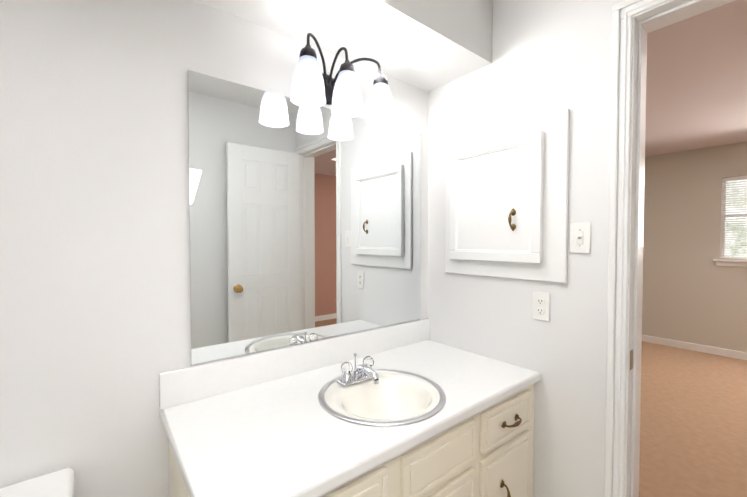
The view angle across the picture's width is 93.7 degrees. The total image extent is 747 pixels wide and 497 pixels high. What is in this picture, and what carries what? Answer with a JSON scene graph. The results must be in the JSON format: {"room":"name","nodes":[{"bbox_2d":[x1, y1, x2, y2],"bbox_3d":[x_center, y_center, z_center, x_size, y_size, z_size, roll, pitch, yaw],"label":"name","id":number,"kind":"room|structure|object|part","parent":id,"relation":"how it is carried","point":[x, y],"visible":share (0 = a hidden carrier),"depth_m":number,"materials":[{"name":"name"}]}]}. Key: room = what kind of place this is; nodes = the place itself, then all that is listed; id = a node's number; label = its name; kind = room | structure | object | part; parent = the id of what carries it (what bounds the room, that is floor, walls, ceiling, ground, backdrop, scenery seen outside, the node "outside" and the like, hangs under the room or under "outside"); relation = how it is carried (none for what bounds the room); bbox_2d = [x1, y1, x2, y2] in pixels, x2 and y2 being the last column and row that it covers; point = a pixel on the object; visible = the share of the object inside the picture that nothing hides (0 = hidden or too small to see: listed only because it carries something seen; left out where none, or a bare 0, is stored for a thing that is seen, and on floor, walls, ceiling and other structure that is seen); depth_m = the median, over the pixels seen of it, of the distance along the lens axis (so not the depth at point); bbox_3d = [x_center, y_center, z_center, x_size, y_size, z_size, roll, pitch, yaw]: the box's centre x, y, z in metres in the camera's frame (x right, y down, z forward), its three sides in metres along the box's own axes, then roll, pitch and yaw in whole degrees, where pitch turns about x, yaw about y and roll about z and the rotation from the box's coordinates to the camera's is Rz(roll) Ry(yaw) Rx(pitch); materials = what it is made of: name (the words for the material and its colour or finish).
{"room":"bathroom","nodes":[
{"label":"bathroom","id":0,"kind":"room"},
{"bbox_2d":[0,0,427,496],"bbox_3d":[-0.856,0.098,1.052,3.150,2.440,0.131,-1,2,-39],"label":"wall","id":1,"kind":"structure","parent":0,"point":[95,335],"depth_m":1.12,"materials":[{"name":"white paint"}]},
{"bbox_2d":[159,318,429,409],"bbox_3d":[-0.190,0.445,1.511,1.262,0.114,0.020,-1,2,-39],"label":"backsplash","id":2,"kind":"structure","parent":1,"relation":"attached to","point":[189,384],"depth_m":1.35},
{"bbox_3d":[-0.182,-0.105,1.511,1.105,0.985,0.008,-1,2,-39],"label":"vanity mirror","id":3,"kind":"part","parent":1,"relation":"part of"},
{"bbox_2d":[290,33,395,125],"bbox_3d":[-0.132,-0.668,1.402,0.467,0.265,0.220,-1,2,-39],"label":"sconce","id":4,"kind":"object","parent":1,"relation":"attached to","point":[313,86],"visible":1,"depth_m":1.33,"materials":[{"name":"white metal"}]},
{"bbox_2d":[196,0,491,90],"bbox_3d":[-0.709,-0.969,0.828,2.890,0.295,0.385,-1,2,-39],"label":"ceiling","id":5,"kind":"structure","parent":0,"point":[396,44],"depth_m":1.36,"materials":[{"name":"white paint"}]},
{"bbox_2d":[379,0,492,62],"bbox_3d":[-0.587,-0.966,0.678,2.890,0.295,0.002,-1,2,-39],"label":"ceiling soffit","id":6,"kind":"structure","parent":5,"relation":"attached to","point":[467,24],"depth_m":1.43,"materials":[{"name":"white paint"}]},
{"bbox_2d":[427,0,623,496],"bbox_3d":[1.354,0.106,0.709,0.140,2.440,4.640,-1,2,-39],"label":"wall","id":7,"kind":"structure","parent":0,"point":[550,56],"depth_m":1.40,"materials":[{"name":"white paint"}]},
{"bbox_2d":[445,108,568,282],"bbox_3d":[0.536,-0.204,1.548,0.064,0.665,0.587,-1,2,-39],"label":"medicine cabinet","id":8,"kind":"object","parent":7,"relation":"attached to","point":[506,201],"visible":1,"depth_m":1.49,"materials":[{"name":"white paint"}]},
{"bbox_3d":[0.579,-0.122,1.473,0.034,0.096,0.026,-1,2,-39],"label":"medicine cabinet handle","id":9,"kind":"part","parent":8,"relation":"part of","materials":[{"name":"gold metal"}]},
{"bbox_2d":[532,291,549,321],"bbox_3d":[0.680,0.235,1.425,0.009,0.115,0.070,-1,2,-39],"label":"duplex electrical outlet","id":10,"kind":"object","parent":7,"relation":"attached to","point":[540,305],"visible":1,"depth_m":1.42,"materials":[{"name":"white plastic"}]},
{"bbox_2d":[570,222,590,253],"bbox_3d":[0.766,-0.040,1.304,0.018,0.115,0.070,-1,2,-39],"label":"light switch","id":11,"kind":"object","parent":7,"relation":"attached to","point":[580,233],"visible":1,"depth_m":1.30,"materials":[{"name":"white plastic"}]},
{"bbox_2d":[605,0,734,496],"bbox_3d":[1.119,0.244,1.006,0.182,2.151,0.725,-1,2,-39],"label":"door frame","id":12,"kind":"structure","parent":7,"relation":"attached to","point":[624,12],"depth_m":1.21,"materials":[{"name":"white paint"}]},
{"bbox_2d":[630,349,632,369],"bbox_3d":[0.895,0.386,1.215,0.028,0.067,0.002,-1,2,-39],"label":"strike plate","id":13,"kind":"object","parent":12,"relation":"attached to","point":[631,359],"visible":1,"depth_m":1.21,"materials":[{"name":"gold metal"}]},
{"bbox_2d":[639,341,746,496],"bbox_3d":[3.059,1.342,2.112,4.240,0.104,4.640,-1,2,-39],"label":"floor","id":14,"kind":"structure","parent":0,"point":[693,425],"depth_m":2.55,"materials":[{"name":"beige carpet"}]},
{"bbox_2d":[642,142,746,351],"bbox_3d":[4.663,0.044,3.376,0.120,2.440,4.640,-1,2,-39],"label":"wall","id":15,"kind":"structure","parent":0,"point":[693,293],"depth_m":4.26,"materials":[{"name":"grey paint"}]},
{"bbox_2d":[642,335,746,359],"bbox_3d":[4.611,1.220,3.361,0.014,0.090,4.400,-1,2,-39],"label":"baseboard","id":16,"kind":"structure","parent":15,"relation":"attached to","point":[702,348],"depth_m":4.22,"materials":[{"name":"white paint"}]},
{"bbox_2d":[713,176,746,266],"bbox_3d":[4.553,-0.293,3.459,0.135,1.020,1.700,-1,2,-39],"label":"bedroom window","id":17,"kind":"structure","parent":15,"relation":"in","point":[728,260],"depth_m":4.00,"materials":[{"name":"white paint"}]},
{"bbox_3d":[4.575,-0.331,3.476,0.004,0.875,1.530,-1,2,-39],"label":"glass","id":18,"kind":"part","parent":17,"relation":"part of","materials":[{"name":"clear glass"}]},
{"bbox_2d":[645,0,746,156],"bbox_3d":[3.059,-1.195,2.053,4.240,0.100,4.640,-1,2,-39],"label":"ceiling","id":19,"kind":"structure","parent":0,"point":[696,86],"depth_m":2.44,"materials":[{"name":"white paint"}]},
{"bbox_3d":[-0.323,1.383,0.420,3.150,0.100,1.830,-1,2,-39],"label":"floor","id":20,"kind":"structure","parent":0,"visible":0},
{"bbox_2d":[0,468,74,496],"bbox_3d":[-0.824,0.973,0.565,0.513,0.714,0.705,-1,2,-39],"label":"toilet","id":21,"kind":"object","parent":20,"relation":"on","point":[59,483],"visible":0.94,"depth_m":0.90,"materials":[{"name":"white ceramic"}]},
{"bbox_2d":[162,378,540,496],"bbox_3d":[-0.029,0.931,1.247,1.356,0.766,0.650,-1,2,-39],"label":"bathroom vanity","id":22,"kind":"object","parent":20,"relation":"on","point":[489,452],"depth_m":1.14,"materials":[{"name":"cream paint"},{"name":"white laminate"},{"name":"antique brass"}]},
{"bbox_2d":[159,338,540,496],"bbox_3d":[-0.001,0.528,1.278,1.262,0.040,0.622,-1,2,-39],"label":"countertop","id":23,"kind":"structure","parent":22,"relation":"on","point":[267,439],"depth_m":0.99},
{"bbox_2d":[335,354,382,389],"bbox_3d":[-0.030,0.455,1.304,0.164,0.098,0.146,-1,2,-39],"label":"faucet","id":24,"kind":"object","parent":23,"relation":"on","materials":[{"name":"silver metal"}]},
{"bbox_2d":[295,358,474,445],"bbox_3d":[0.030,0.571,1.232,0.442,0.136,0.442,-1,2,-39],"label":"sink","id":25,"kind":"object","parent":23,"relation":"in","point":[406,398],"depth_m":1.27,"materials":[{"name":"white ceramic"}]},
{"label":"outside","id":26,"kind":"structure","parent":0,"visible":0},
{"bbox_2d":[725,180,746,256],"bbox_3d":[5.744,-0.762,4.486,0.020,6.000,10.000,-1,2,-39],"label":"window blinds","id":27,"kind":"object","parent":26,"point":[736,220],"depth_m":5.07,"materials":[{"name":"white plastic"}]}
]}

